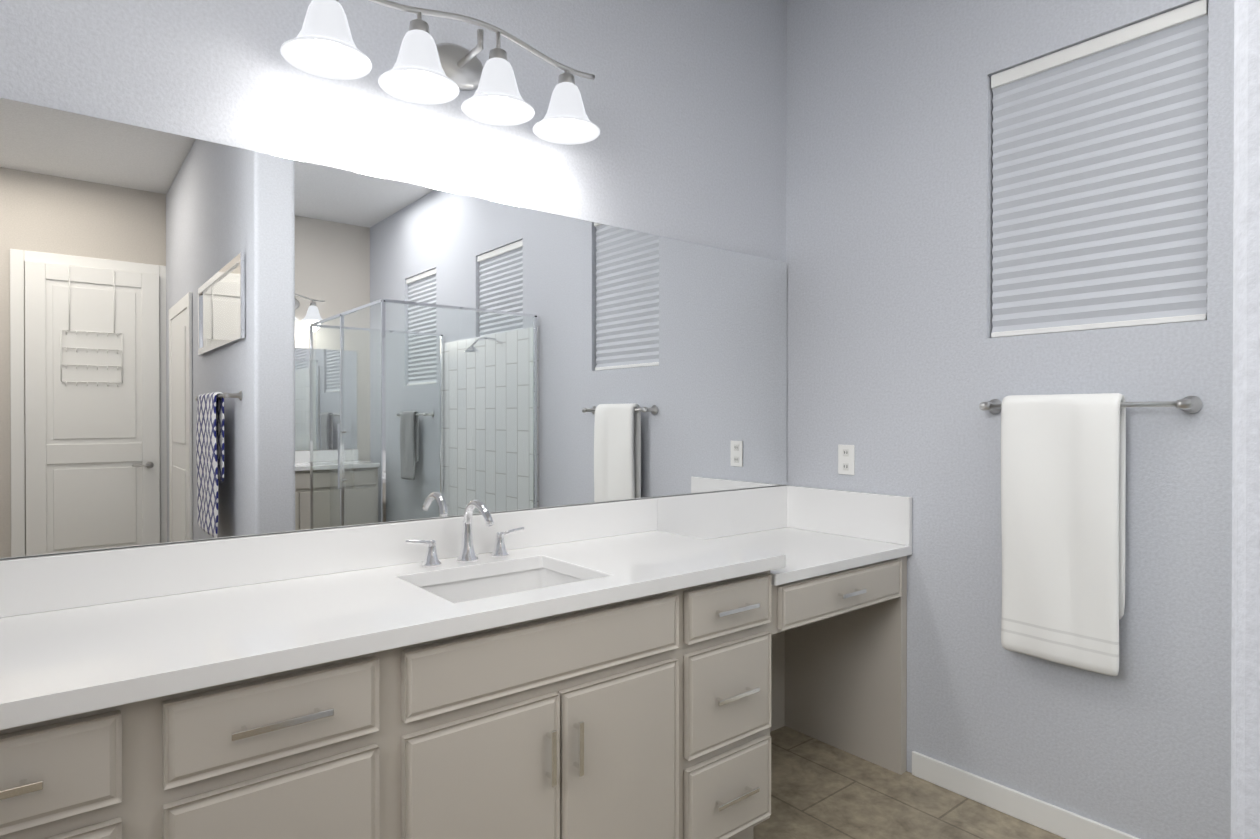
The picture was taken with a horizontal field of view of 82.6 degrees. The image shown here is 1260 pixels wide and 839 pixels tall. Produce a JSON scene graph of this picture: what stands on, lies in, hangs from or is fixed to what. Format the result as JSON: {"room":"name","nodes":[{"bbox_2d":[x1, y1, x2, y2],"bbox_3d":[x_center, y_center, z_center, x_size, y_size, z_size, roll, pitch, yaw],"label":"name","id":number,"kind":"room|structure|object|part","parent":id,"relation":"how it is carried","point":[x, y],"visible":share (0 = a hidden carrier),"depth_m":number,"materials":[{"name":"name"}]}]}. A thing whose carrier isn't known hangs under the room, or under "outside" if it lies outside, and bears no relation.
{"room":"bathroom","nodes":[
{"label":"bathroom","id":0,"kind":"room"},
{"bbox_2d":[0,0,786,559],"bbox_3d":[-0.783,-0.277,1.969,3.920,3.130,0.170,0,0,-39],"label":"wall","id":1,"kind":"structure","parent":0,"point":[204,340],"depth_m":1.93,"materials":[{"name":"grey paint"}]},
{"bbox_2d":[0,485,787,616],"bbox_3d":[-0.727,0.372,1.904,3.595,0.175,0.021,0,0,-39],"label":"backsplash","id":2,"kind":"structure","parent":1,"relation":"attached to","point":[38,584],"depth_m":1.81,"materials":[{"name":"white stone"}]},
{"bbox_2d":[280,0,599,144],"bbox_3d":[-0.475,-0.981,1.958,0.894,0.236,0.254,0,0,-39],"label":"sconce","id":3,"kind":"object","parent":1,"relation":"attached to","point":[425,70],"visible":1,"depth_m":1.94,"materials":[{"name":"white glass"}]},
{"bbox_2d":[401,593,678,722],"bbox_3d":[-0.164,0.528,1.651,0.735,0.139,0.021,0,0,-39],"label":"drawer","id":4,"kind":"object","parent":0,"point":[444,676],"depth_m":1.60,"materials":[{"name":"beige wood"}]},
{"bbox_2d":[753,726,1064,838],"bbox_3d":[0.869,1.349,-0.062,3.920,0.100,5.420,0,0,-39],"label":"floor","id":5,"kind":"structure","parent":0,"point":[820,789],"depth_m":2.39,"materials":[{"name":"tile"}]},
{"bbox_2d":[0,517,911,838],"bbox_3d":[-0.544,0.864,1.680,3.595,0.852,0.603,0,0,-39],"label":"bathroom vanity","id":6,"kind":"object","parent":5,"relation":"on","point":[660,667],"depth_m":1.59,"materials":[{"name":"beige"}]},
{"bbox_3d":[-0.926,0.531,1.002,0.165,0.013,0.031,0,0,-39],"label":"bank handle","id":7,"kind":"part","parent":6,"relation":"part of","materials":[{"name":"silver metal"}]},
{"bbox_3d":[-0.942,0.531,1.021,0.355,0.139,0.021,0,0,-39],"label":"bank drawer","id":8,"kind":"part","parent":6,"relation":"part of","materials":[{"name":"beige wood"}]},
{"bbox_3d":[-0.942,0.770,1.022,0.355,0.277,0.021,0,0,-39],"label":"bank drawer","id":9,"kind":"part","parent":6,"relation":"part of","materials":[{"name":"beige wood"}]},
{"bbox_3d":[-0.625,0.530,1.278,0.350,0.139,0.021,0,0,-39],"label":"bank drawer","id":10,"kind":"part","parent":6,"relation":"part of","materials":[{"name":"beige wood"}]},
{"bbox_3d":[-0.625,0.769,1.279,0.350,0.277,0.021,0,0,-39],"label":"bank drawer","id":11,"kind":"part","parent":6,"relation":"part of","materials":[{"name":"beige wood"}]},
{"bbox_3d":[-0.609,0.530,1.258,0.165,0.013,0.031,0,0,-39],"label":"bank handle","id":12,"kind":"part","parent":6,"relation":"part of","materials":[{"name":"silver metal"}]},
{"bbox_2d":[0,529,787,720],"bbox_3d":[-0.836,0.421,1.448,2.852,0.038,0.595,0,0,-39],"label":"countertop","id":13,"kind":"structure","parent":6,"relation":"on","point":[57,658],"depth_m":1.47,"materials":[{"name":"white stone"}]},
{"bbox_2d":[404,499,523,568],"bbox_3d":[-0.424,0.309,1.981,0.361,0.177,0.172,0,0,-39],"label":"faucet","id":14,"kind":"object","parent":13,"relation":"on","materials":[{"name":"silver metal"}]},
{"bbox_2d":[424,565,575,596],"bbox_3d":[-0.319,0.499,1.834,0.450,0.147,0.356,0,0,-39],"label":"sink","id":15,"kind":"object","parent":13,"relation":"in","point":[475,584],"depth_m":2.02,"materials":[{"name":"white ceramic"}]},
{"bbox_2d":[401,658,678,838],"bbox_3d":[-0.155,0.897,1.641,0.735,0.537,0.051,0,0,-39],"label":"cabinet","id":16,"kind":"object","parent":6,"relation":"in","point":[596,755],"depth_m":1.64,"materials":[{"name":"beige wood"}]},
{"bbox_3d":[0.279,1.048,2.012,0.335,0.230,0.021,0,0,-39],"label":"bank drawer","id":17,"kind":"part","parent":6,"relation":"part of","materials":[{"name":"beige wood"}]},
{"bbox_3d":[0.279,0.765,2.010,0.335,0.277,0.021,0,0,-39],"label":"bank drawer","id":18,"kind":"part","parent":6,"relation":"part of","materials":[{"name":"beige wood"}]},
{"bbox_3d":[0.279,0.526,2.009,0.335,0.139,0.021,0,0,-39],"label":"bank drawer","id":19,"kind":"part","parent":6,"relation":"part of","materials":[{"name":"beige wood"}]},
{"bbox_3d":[0.294,1.048,1.993,0.165,0.013,0.031,0,0,-39],"label":"bank handle","id":20,"kind":"part","parent":6,"relation":"part of","materials":[{"name":"silver metal"}]},
{"bbox_3d":[0.294,0.765,1.991,0.165,0.013,0.031,0,0,-39],"label":"bank handle","id":21,"kind":"part","parent":6,"relation":"part of","materials":[{"name":"silver metal"}]},
{"bbox_3d":[0.294,0.526,1.990,0.165,0.013,0.031,0,0,-39],"label":"bank handle","id":22,"kind":"part","parent":6,"relation":"part of","materials":[{"name":"silver metal"}]},
{"bbox_3d":[0.540,0.888,2.592,0.762,0.795,0.552,0,0,-39],"label":"desk frame","id":23,"kind":"part","parent":6,"relation":"part of","materials":[{"name":"beige wood"}]},
{"bbox_3d":[0.704,0.564,2.354,0.660,0.129,0.021,0,0,-39],"label":"desk drawer","id":24,"kind":"part","parent":6,"relation":"part of","materials":[{"name":"beige wood"}]},
{"bbox_3d":[0.720,0.565,2.335,0.130,0.013,0.031,0,0,-39],"label":"desk handle","id":25,"kind":"part","parent":6,"relation":"part of","materials":[{"name":"silver metal"}]},
{"bbox_2d":[786,0,1233,838],"bbox_3d":[2.380,-0.272,1.050,0.160,3.130,5.260,0,0,-39],"label":"wall","id":26,"kind":"structure","parent":0,"point":[902,364],"depth_m":2.42,"materials":[{"name":"grey paint"}]},
{"bbox_2d":[838,445,854,474],"bbox_3d":[0.847,0.158,2.811,0.007,0.117,0.073,0,0,-39],"label":"electrical outlet","id":27,"kind":"object","parent":26,"relation":"attached to","point":[846,459],"visible":1,"depth_m":2.81,"materials":[{"name":"white plastic"}]},
{"bbox_2d":[788,485,911,536],"bbox_3d":[0.842,0.367,2.805,0.022,0.175,0.552,0,0,-39],"label":"backsplash","id":28,"kind":"structure","parent":26,"relation":"attached to","point":[884,513],"depth_m":2.77,"materials":[{"name":"white stone"}]},
{"bbox_2d":[912,751,1139,838],"bbox_3d":[2.445,1.252,0.841,0.013,0.085,4.520,0,0,-39],"label":"baseboard","id":29,"kind":"structure","parent":26,"relation":"attached to","point":[1056,820],"depth_m":2.32,"materials":[{"name":"white wood"}]},
{"bbox_2d":[979,393,1202,676],"bbox_3d":[1.327,0.325,2.131,0.118,0.801,0.572,0,0,-39],"label":"towel rail","id":30,"kind":"object","parent":26,"relation":"attached to","point":[1063,482],"visible":1,"depth_m":2.11,"materials":[{"name":"white fabric"}]},
{"bbox_2d":[1001,393,1125,676],"bbox_3d":[1.288,0.326,2.151,0.083,0.804,0.328,0,0,-39],"label":"towel","id":31,"kind":"object","parent":30,"relation":"hanging from","point":[1063,456],"depth_m":2.11,"materials":[{"name":"white fabric"}]},
{"bbox_2d":[991,0,1207,337],"bbox_3d":[1.439,-0.709,2.215,0.145,0.878,0.586,0,0,-39],"label":"window blind","id":32,"kind":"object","parent":26,"relation":"in","point":[1100,183],"depth_m":2.14,"materials":[{"name":"grey"}]},
{"bbox_3d":[1.441,-0.709,2.216,0.030,0.878,0.586,0,0,-39],"label":"frame","id":33,"kind":"part","parent":32,"relation":"part of","materials":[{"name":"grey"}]},
{"bbox_2d":[1231,0,1259,838],"bbox_3d":[1.598,-0.263,-0.638,0.180,3.130,3.300,0,0,-39],"label":"wall","id":34,"kind":"structure","parent":0,"point":[1245,735],"depth_m":0.58,"materials":[{"name":"grey paint"}]}
]}

